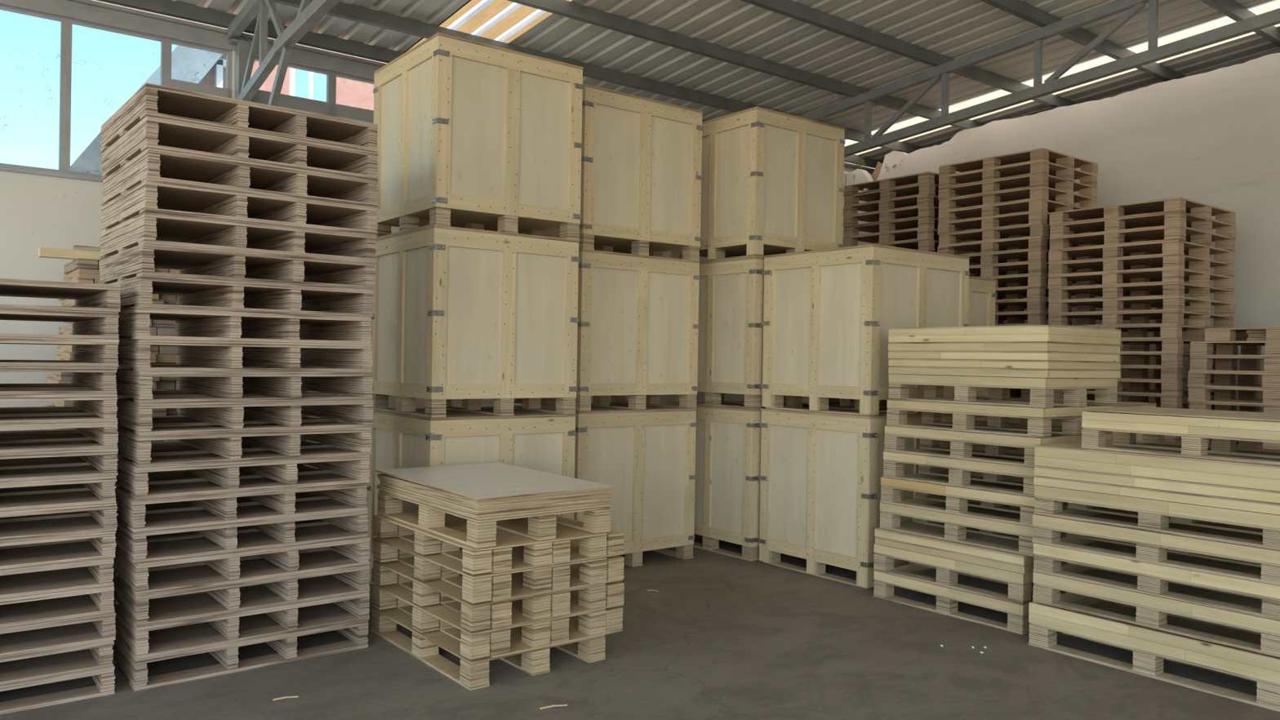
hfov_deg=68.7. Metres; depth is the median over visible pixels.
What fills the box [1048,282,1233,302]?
wooden pallet
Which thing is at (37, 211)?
wall
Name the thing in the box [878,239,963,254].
wooden pallet
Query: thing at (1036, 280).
wooden pallet
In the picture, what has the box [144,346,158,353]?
board
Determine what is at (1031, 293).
wooden pallet
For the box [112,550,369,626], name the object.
wooden pallet
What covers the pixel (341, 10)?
purlin
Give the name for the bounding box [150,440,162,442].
board
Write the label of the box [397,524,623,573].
wooden pallet
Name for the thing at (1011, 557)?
wooden tray
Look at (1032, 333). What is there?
wooden tray
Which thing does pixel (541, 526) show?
wooden pallet
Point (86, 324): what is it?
wooden pallet
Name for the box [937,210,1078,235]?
wooden pallet
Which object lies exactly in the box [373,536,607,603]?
wooden pallet
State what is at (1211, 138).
wall
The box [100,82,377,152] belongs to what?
wooden pallet
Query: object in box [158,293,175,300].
board
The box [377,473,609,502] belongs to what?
plywood sheet
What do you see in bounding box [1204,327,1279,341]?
wooden pallet
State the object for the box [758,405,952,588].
wooden crate
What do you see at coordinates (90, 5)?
beam
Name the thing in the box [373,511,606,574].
wooden pallet
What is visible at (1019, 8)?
purlin
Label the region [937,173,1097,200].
wooden pallet
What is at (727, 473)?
wooden crate
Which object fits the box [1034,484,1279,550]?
pallet
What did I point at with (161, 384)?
board
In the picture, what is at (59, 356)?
board
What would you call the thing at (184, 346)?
board
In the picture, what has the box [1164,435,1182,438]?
wooden pallet
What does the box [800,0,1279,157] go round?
roof truss
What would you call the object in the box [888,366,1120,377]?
wooden tray
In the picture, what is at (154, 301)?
board
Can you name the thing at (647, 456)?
wooden crate
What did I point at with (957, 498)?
pallet
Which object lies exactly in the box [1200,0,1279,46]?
purlin
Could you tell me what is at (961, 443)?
pallet
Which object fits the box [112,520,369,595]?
wooden pallet
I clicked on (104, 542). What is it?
wooden pallet
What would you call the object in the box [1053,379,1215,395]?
wooden pallet
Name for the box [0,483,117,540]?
wooden pallet
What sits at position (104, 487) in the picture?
wooden pallet
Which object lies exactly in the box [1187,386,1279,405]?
wooden pallet
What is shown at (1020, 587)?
pallet
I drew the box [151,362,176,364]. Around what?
board
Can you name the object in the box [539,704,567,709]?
wood splinter
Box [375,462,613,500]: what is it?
plywood sheet
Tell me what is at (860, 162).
weed
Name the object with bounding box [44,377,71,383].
board
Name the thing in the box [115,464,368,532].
wooden pallet
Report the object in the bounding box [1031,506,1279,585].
pallet
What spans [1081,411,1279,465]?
pallet
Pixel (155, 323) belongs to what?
board
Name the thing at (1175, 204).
wooden pallet
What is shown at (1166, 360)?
wooden pallet
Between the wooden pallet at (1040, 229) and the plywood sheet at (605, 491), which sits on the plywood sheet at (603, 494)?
the plywood sheet at (605, 491)
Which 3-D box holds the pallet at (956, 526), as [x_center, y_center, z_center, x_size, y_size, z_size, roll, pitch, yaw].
[2.337,1.076,6.253,0.887,0.173,1.120,1,0,-38]
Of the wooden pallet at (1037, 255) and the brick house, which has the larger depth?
the brick house
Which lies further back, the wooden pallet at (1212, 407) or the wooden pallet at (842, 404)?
the wooden pallet at (842, 404)
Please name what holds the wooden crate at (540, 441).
on the floor
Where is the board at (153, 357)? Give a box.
[148,353,155,362]
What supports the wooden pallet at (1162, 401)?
on the wooden pallet
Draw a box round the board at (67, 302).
[61,298,75,306]
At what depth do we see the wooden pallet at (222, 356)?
4.92 m
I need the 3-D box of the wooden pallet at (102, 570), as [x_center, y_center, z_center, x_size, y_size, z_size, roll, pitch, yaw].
[-3.238,0.971,4.445,1.144,0.126,1.115,1,0,-38]
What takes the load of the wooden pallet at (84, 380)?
on the wooden pallet at (103, 406)
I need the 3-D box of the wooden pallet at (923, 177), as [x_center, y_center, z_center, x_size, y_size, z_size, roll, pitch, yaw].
[3.026,-1.859,10.294,1.100,0.114,1.103,1,0,-38]
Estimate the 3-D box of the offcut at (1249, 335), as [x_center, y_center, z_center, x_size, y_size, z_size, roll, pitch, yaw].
[4.839,-0.189,7.238,0.050,0.026,0.234,1,0,-38]
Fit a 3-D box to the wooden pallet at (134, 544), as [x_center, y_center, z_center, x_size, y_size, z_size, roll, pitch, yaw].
[-2.280,0.880,5.185,1.150,0.149,1.116,1,0,-39]
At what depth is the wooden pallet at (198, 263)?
4.89 m
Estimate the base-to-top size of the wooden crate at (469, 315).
1.194 m
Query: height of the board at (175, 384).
0.058 m
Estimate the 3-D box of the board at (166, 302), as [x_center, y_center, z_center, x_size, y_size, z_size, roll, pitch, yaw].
[-3.546,-0.395,6.978,0.157,0.062,0.780,1,0,-38]
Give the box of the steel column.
[228,38,251,350]
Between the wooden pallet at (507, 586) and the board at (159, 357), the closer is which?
the wooden pallet at (507, 586)
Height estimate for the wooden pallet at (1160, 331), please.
0.113 m
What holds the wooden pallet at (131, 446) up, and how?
on the wooden pallet at (135, 479)
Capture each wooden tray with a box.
[874,522,1034,565]
[875,536,1067,573]
[888,324,1120,344]
[888,342,1119,353]
[888,351,1119,361]
[888,358,1120,369]
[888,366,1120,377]
[1033,475,1279,515]
[1034,439,1279,491]
[1034,465,1279,503]
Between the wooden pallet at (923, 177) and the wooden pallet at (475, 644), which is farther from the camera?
the wooden pallet at (923, 177)
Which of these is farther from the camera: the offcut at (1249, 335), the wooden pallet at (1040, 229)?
the wooden pallet at (1040, 229)
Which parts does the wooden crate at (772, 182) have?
rail, panel, rail, rail, floor panel, lid, rail, panel, rail, rail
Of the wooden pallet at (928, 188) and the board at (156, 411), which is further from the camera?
the wooden pallet at (928, 188)
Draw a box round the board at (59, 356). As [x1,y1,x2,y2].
[55,352,73,360]
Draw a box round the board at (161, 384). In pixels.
[156,380,174,389]
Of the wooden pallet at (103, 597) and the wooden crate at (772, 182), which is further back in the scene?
the wooden crate at (772, 182)
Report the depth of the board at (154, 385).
6.55 m
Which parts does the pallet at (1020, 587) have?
rail, rail, rail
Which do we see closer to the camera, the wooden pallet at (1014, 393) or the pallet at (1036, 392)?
the pallet at (1036, 392)
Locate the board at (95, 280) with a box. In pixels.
[93,278,100,284]
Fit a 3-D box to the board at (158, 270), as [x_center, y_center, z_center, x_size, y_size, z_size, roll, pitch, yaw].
[-3.544,-0.647,6.823,0.087,0.062,0.600,1,0,-38]
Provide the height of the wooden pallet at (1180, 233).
0.113 m
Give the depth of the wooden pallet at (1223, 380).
7.43 m
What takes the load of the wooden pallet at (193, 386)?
on the wooden pallet at (136, 416)
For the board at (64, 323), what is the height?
0.058 m
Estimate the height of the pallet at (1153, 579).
0.162 m
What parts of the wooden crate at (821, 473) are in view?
rail, rail, panel, rail, rail, lid, rail, rail, panel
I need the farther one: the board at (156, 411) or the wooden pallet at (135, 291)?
the board at (156, 411)
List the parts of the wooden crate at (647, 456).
lid, rail, rail, panel, rail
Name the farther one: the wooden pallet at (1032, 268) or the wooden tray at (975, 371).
the wooden pallet at (1032, 268)
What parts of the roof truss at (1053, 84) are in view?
web post, web post, web post, web post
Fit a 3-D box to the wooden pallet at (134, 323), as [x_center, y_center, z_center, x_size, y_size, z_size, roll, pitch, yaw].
[-2.260,-0.172,5.177,1.148,0.149,1.117,1,0,-39]
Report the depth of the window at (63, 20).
7.14 m
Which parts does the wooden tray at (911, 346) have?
rail, rail, rail, rail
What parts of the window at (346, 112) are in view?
rail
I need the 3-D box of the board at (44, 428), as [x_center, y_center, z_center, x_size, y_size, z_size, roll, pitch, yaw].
[-4.045,0.483,6.511,0.087,0.062,0.780,1,0,-38]
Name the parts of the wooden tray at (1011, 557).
rail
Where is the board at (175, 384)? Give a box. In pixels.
[171,380,178,389]
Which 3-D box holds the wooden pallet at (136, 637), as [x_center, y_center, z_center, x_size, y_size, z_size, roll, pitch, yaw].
[-2.270,1.331,5.191,1.148,0.149,1.117,1,0,-39]
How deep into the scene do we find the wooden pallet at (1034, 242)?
9.04 m
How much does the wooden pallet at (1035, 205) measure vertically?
0.115 m
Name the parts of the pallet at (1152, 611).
rail, rail, rail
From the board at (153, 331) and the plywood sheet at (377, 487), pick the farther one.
the board at (153, 331)
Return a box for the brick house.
[70,45,373,174]
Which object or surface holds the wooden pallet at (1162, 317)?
on the wooden pallet at (1160, 331)
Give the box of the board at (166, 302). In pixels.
[164,300,177,305]
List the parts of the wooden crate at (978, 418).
rail, lid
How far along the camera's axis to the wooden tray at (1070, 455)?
4.86 m
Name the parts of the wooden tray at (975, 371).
rail, rail, rail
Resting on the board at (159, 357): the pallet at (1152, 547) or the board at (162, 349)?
the board at (162, 349)
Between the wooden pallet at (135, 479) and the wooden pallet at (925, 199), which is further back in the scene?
the wooden pallet at (925, 199)
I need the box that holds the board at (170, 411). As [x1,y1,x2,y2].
[166,408,177,416]
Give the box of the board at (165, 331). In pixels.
[156,327,175,336]
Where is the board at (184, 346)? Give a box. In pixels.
[184,346,202,354]
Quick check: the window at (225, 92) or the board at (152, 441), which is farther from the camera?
the window at (225, 92)
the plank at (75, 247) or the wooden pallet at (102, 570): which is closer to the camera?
the wooden pallet at (102, 570)
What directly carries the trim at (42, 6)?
attached to the wall at (37, 211)
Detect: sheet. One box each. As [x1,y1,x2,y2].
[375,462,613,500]
[376,486,608,517]
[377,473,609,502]
[377,475,611,505]
[377,484,609,515]
[378,478,611,507]
[378,488,610,519]
[379,482,611,512]
[380,480,612,510]
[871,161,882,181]
[1084,406,1279,422]
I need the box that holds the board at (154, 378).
[151,376,159,381]
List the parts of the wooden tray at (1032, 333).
rail, rail, rail, rail, rail, rail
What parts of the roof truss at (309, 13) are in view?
web post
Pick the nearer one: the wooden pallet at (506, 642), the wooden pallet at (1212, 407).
the wooden pallet at (506, 642)
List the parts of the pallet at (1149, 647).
rail, rail, rail, rail, rail, rail, rail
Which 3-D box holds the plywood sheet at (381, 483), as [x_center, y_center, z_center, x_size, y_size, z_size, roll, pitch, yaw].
[-0.832,0.728,5.216,0.792,0.011,1.195,1,0,-38]
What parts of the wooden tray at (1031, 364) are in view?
rail, rail, rail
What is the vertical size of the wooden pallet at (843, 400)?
0.114 m
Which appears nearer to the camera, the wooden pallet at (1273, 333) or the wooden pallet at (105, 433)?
the wooden pallet at (105, 433)
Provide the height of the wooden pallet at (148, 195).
0.149 m
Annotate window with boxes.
[0,3,66,173]
[64,17,167,177]
[166,37,232,97]
[250,55,332,115]
[331,71,373,123]
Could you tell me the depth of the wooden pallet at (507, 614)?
4.84 m
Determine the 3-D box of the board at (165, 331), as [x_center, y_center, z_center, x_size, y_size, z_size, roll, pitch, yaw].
[-3.521,-0.202,6.875,0.157,0.058,0.700,1,0,-38]
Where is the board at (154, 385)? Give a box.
[151,381,156,390]
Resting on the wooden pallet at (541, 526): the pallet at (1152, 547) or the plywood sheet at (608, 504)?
the plywood sheet at (608, 504)
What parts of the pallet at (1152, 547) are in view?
rail, rail, rail, rail, rail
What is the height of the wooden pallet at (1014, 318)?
0.115 m
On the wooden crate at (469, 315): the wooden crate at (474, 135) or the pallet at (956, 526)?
the wooden crate at (474, 135)
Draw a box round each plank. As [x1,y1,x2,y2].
[38,247,100,259]
[72,244,100,251]
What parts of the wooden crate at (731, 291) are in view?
rail, panel, rail, rail, lid, rail, panel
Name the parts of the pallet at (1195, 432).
rail, rail, rail, rail, rail, rail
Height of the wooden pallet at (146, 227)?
0.149 m
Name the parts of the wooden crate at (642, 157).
rail, rail, floor panel, rail, panel, lid, rail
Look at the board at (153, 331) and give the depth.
6.54 m
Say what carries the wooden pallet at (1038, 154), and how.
on the wooden pallet at (1038, 166)
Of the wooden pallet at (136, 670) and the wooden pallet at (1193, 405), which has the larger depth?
the wooden pallet at (1193, 405)
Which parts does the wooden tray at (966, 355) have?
rail, rail, rail, rail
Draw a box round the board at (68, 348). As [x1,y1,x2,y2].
[57,344,98,352]
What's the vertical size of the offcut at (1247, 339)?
0.026 m
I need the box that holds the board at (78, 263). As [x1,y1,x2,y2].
[63,257,97,274]
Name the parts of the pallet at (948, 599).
rail, rail, rail, rail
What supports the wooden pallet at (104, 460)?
on the wooden pallet at (104, 487)
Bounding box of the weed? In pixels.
[852,156,866,168]
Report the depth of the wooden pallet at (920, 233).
9.98 m
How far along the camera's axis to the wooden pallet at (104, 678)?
4.32 m
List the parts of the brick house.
house pane, house pane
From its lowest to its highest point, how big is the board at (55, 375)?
0.062 m
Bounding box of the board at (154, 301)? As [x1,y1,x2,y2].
[151,299,164,304]
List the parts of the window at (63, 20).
pane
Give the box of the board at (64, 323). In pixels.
[62,321,72,325]
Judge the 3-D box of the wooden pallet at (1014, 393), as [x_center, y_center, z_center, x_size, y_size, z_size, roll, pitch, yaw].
[3.720,0.315,9.332,1.031,0.115,1.101,1,0,-38]
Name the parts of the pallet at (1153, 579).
rail, rail, rail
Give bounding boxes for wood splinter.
[272,695,298,700]
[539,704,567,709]
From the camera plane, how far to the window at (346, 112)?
8.49 m
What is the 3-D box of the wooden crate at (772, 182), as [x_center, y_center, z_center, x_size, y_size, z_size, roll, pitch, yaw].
[1.017,-1.418,8.168,1.068,1.183,1.068,1,0,-38]
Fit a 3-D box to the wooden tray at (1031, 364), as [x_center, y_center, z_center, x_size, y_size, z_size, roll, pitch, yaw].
[2.398,0.027,6.218,0.900,0.049,1.135,1,0,-38]
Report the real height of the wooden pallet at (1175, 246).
0.113 m
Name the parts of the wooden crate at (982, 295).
panel, rail, rail, lid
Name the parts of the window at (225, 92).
pane, rail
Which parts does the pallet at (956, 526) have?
rail, rail, rail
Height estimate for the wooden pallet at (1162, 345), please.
0.113 m
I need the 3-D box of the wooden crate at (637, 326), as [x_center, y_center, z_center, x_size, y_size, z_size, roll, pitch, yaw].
[-0.304,-0.218,7.627,1.156,1.187,1.078,1,0,-38]
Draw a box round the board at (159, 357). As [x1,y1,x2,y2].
[155,354,180,363]
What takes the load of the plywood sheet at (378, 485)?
on the plywood sheet at (377, 487)
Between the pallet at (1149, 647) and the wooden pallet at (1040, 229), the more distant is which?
the wooden pallet at (1040, 229)
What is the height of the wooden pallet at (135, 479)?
0.149 m
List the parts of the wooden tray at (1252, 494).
rail, rail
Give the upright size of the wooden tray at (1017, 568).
0.047 m
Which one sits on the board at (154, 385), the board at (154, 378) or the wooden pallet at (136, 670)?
the board at (154, 378)
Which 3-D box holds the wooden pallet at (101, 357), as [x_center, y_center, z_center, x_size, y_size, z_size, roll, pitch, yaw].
[-3.213,-0.045,4.442,1.145,0.126,1.116,1,0,-38]
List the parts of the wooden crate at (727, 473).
rail, panel, rail, rail, lid, rail, panel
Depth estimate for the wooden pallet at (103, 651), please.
4.33 m
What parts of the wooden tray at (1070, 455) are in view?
rail, rail, rail, rail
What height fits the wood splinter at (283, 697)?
0.008 m
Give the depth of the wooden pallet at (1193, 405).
7.43 m
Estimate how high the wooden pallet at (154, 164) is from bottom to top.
0.149 m
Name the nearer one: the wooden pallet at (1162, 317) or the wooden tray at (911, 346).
the wooden tray at (911, 346)
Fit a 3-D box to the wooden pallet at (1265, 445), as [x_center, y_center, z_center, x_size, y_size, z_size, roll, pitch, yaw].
[5.169,0.647,7.358,1.124,0.120,1.171,1,0,-38]
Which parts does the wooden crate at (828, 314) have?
rail, rail, panel, rail, rail, lid, rail, panel, rail, rail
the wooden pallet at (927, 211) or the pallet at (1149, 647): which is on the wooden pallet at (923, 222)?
the wooden pallet at (927, 211)
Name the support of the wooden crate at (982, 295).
on the wooden crate
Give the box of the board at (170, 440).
[162,439,174,441]
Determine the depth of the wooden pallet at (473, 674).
4.91 m
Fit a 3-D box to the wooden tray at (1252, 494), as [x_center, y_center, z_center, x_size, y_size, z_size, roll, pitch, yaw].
[2.990,0.646,5.141,0.860,0.055,1.265,1,0,-38]
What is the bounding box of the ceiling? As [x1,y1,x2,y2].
[91,0,1279,168]
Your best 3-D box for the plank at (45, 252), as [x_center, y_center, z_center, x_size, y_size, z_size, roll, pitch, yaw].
[-3.619,-0.710,6.518,0.950,0.060,0.090,1,0,-39]
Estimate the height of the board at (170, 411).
0.062 m
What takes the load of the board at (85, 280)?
on the board
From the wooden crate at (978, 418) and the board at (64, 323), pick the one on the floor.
the wooden crate at (978, 418)
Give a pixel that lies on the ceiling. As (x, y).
(954, 29)
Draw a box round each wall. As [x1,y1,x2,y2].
[0,50,846,499]
[845,52,1279,441]
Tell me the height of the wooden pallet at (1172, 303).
0.113 m
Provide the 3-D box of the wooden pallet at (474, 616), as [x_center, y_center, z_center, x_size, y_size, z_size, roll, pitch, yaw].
[-0.864,1.236,5.202,0.801,0.121,1.201,1,0,-38]
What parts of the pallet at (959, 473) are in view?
rail, rail, rail, rail, rail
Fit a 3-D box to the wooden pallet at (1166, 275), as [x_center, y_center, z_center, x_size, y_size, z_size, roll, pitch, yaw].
[4.447,-0.684,8.337,1.122,0.113,1.102,1,0,-38]
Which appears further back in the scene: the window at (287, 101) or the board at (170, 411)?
the window at (287, 101)
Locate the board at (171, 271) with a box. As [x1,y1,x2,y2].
[168,269,180,273]
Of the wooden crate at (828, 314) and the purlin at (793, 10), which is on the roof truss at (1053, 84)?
the purlin at (793, 10)
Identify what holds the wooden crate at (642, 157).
on the wooden crate at (637, 326)
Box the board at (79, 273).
[64,267,98,281]
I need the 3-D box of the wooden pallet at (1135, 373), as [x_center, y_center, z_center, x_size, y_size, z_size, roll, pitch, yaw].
[4.436,0.116,8.343,1.123,0.113,1.102,1,0,-38]
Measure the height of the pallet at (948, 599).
0.174 m
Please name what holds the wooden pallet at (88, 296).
on the wooden pallet at (86, 324)
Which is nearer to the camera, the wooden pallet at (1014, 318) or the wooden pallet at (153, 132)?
the wooden pallet at (153, 132)
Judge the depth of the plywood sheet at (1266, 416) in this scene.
5.02 m
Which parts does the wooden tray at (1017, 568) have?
rail, rail, rail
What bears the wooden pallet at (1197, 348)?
on the wooden pallet at (1272, 364)
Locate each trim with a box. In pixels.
[0,0,376,182]
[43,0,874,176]
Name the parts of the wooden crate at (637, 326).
rail, lid, rail, panel, rail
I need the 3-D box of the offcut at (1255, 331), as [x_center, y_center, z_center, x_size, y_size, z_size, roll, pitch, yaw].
[4.832,-0.218,7.249,0.050,0.026,0.236,1,0,-38]
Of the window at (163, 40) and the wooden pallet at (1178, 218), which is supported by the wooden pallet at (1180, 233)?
the wooden pallet at (1178, 218)
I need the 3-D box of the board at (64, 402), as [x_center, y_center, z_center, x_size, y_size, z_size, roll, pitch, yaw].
[-3.976,0.294,6.546,0.157,0.062,0.700,1,0,-38]
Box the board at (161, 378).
[159,376,177,380]
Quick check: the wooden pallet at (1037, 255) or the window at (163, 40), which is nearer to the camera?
the window at (163, 40)
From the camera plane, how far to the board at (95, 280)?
6.36 m
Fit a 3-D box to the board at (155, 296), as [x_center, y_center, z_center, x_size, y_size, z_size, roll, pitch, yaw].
[-3.580,-0.456,6.756,0.087,0.058,0.600,1,0,-38]
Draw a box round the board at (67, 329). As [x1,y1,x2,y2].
[58,324,73,334]
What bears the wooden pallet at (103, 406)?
on the wooden pallet at (105, 433)
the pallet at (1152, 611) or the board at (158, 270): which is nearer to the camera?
the pallet at (1152, 611)
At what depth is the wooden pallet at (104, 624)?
4.33 m
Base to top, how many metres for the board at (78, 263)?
0.062 m
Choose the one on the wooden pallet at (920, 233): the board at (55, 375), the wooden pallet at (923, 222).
the wooden pallet at (923, 222)
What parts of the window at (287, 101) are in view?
rail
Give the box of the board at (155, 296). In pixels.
[151,293,158,299]
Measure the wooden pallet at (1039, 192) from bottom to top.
0.115 m
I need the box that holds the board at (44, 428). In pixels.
[44,428,71,429]
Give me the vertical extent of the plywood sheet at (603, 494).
0.011 m
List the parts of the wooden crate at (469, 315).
rail, panel, rail, rail, rail, lid, rail, panel, rail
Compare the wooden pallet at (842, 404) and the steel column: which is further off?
the wooden pallet at (842, 404)
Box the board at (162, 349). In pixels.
[158,346,184,354]
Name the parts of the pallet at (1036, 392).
rail, rail, rail, rail, rail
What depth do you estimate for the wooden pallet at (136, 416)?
4.89 m
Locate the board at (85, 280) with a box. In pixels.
[67,277,93,283]
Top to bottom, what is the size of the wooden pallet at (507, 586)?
0.123 m
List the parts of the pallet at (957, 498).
rail, rail, rail, rail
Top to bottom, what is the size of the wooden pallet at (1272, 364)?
0.120 m
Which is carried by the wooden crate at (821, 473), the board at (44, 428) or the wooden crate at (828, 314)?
the wooden crate at (828, 314)
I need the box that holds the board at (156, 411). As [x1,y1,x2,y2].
[151,408,166,416]
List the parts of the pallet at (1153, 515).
rail, rail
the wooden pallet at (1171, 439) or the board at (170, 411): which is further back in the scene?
the wooden pallet at (1171, 439)
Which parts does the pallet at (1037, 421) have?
rail, rail, rail, rail, rail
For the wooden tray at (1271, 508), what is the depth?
4.82 m
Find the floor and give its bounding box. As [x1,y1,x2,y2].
[0,533,1279,719]
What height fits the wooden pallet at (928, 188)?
0.114 m
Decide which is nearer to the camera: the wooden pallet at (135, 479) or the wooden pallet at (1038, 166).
the wooden pallet at (135, 479)
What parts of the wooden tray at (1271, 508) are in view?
rail, rail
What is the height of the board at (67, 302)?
0.058 m
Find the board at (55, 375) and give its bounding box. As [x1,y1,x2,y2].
[47,372,71,380]
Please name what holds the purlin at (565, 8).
on the roof truss at (1053, 84)
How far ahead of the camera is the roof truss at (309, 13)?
6.85 m
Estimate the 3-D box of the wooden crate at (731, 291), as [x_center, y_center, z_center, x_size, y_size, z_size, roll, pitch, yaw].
[1.004,-0.217,8.201,1.078,1.215,1.078,1,0,-38]
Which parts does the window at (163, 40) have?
pane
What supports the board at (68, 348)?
on the board at (59, 356)
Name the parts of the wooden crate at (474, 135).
rail, rail, panel, rail, rail, floor panel, rail, lid, rail, panel, rail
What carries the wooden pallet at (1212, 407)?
on the wooden pallet at (1165, 436)
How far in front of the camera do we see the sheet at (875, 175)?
12.39 m
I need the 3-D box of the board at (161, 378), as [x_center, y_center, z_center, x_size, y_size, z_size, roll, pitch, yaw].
[-3.516,0.111,6.895,0.157,0.062,0.700,1,0,-38]
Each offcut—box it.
[1246,329,1266,333]
[1246,337,1267,341]
[1248,333,1267,337]
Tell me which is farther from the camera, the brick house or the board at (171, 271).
the brick house
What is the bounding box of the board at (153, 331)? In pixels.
[149,327,156,335]
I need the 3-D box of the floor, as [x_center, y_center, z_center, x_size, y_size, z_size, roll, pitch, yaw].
[1.402,1.679,2.727,19.600,0.120,14.550,1,0,-38]
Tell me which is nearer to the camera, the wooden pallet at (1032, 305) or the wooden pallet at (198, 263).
the wooden pallet at (198, 263)
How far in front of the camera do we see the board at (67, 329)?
6.58 m
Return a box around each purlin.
[97,0,883,168]
[273,0,923,153]
[506,0,985,128]
[740,0,1077,107]
[980,0,1186,81]
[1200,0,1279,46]
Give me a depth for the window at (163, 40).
7.21 m
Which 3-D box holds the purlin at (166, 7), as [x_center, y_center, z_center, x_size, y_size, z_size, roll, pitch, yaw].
[-2.794,-2.792,8.213,19.600,0.110,0.060,1,0,-38]
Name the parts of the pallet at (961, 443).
rail, rail, rail, rail, rail, rail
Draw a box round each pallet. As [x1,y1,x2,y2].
[0,278,120,311]
[0,307,119,339]
[0,337,119,366]
[0,365,117,395]
[0,393,117,424]
[0,409,118,453]
[0,433,118,482]
[0,456,116,511]
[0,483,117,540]
[0,515,115,569]
[0,541,114,598]
[0,566,114,627]
[0,594,115,657]
[0,621,114,684]
[0,648,115,714]
[98,243,375,289]
[99,211,376,262]
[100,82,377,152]
[101,115,377,179]
[101,147,378,207]
[101,179,377,234]
[102,339,372,372]
[103,306,371,344]
[109,275,373,316]
[111,602,368,691]
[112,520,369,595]
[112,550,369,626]
[113,575,369,659]
[114,368,373,403]
[115,440,369,499]
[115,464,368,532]
[115,491,368,563]
[116,398,373,435]
[116,416,372,467]
[371,607,605,690]
[372,560,606,631]
[372,583,606,660]
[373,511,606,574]
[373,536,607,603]
[377,490,611,548]
[395,597,622,657]
[396,548,624,601]
[396,573,624,629]
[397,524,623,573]
[840,398,881,404]
[840,403,879,406]
[843,171,959,196]
[843,194,965,217]
[843,204,965,227]
[843,227,965,247]
[844,182,963,206]
[844,217,964,237]
[873,543,1064,604]
[873,564,1066,635]
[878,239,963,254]
[879,494,1067,556]
[880,470,1067,526]
[883,446,1035,497]
[884,422,1113,466]
[886,400,1115,437]
[888,373,1117,408]
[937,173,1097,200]
[937,198,1084,223]
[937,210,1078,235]
[937,236,1078,255]
[938,147,1097,177]
[938,160,1097,188]
[938,186,1097,212]
[938,223,1079,246]
[961,248,1076,266]
[968,262,1076,277]
[984,274,1095,288]
[995,287,1076,301]
[995,299,1095,313]
[995,311,1096,325]
[1008,387,1021,398]
[1028,592,1279,711]
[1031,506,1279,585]
[1032,563,1279,657]
[1033,536,1279,620]
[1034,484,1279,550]
[1047,267,1234,289]
[1048,197,1235,225]
[1048,240,1234,264]
[1048,253,1234,277]
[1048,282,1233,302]
[1048,296,1235,315]
[1048,311,1233,328]
[1049,211,1236,238]
[1049,225,1235,251]
[1051,391,1214,408]
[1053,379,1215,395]
[1077,324,1213,340]
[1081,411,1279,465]
[1084,366,1231,381]
[1114,338,1234,354]
[1114,352,1228,368]
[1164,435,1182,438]
[1164,437,1211,444]
[1182,404,1214,409]
[1186,371,1279,389]
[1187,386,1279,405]
[1189,341,1279,356]
[1189,356,1279,373]
[1189,401,1279,413]
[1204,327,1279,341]
[1207,438,1279,449]
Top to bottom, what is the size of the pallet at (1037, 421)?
0.173 m
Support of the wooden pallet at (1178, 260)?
on the wooden pallet at (1166, 275)
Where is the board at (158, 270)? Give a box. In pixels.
[155,267,168,272]
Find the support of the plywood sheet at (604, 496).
on the plywood sheet at (381, 483)
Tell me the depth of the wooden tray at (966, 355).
5.84 m
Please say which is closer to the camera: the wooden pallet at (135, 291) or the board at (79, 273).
the wooden pallet at (135, 291)
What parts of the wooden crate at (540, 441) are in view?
rail, panel, rail, lid, rail, panel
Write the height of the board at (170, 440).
0.058 m
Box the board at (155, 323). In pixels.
[149,320,175,327]
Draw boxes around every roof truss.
[227,0,340,106]
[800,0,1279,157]
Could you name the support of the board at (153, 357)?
on the board
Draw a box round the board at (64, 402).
[51,400,71,406]
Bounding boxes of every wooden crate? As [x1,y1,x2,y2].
[366,406,576,584]
[369,224,579,417]
[373,32,583,239]
[513,248,700,411]
[513,402,697,567]
[542,84,702,260]
[667,401,808,560]
[668,256,839,408]
[671,106,844,262]
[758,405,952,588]
[761,244,969,415]
[880,275,996,405]
[972,414,985,445]
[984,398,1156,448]

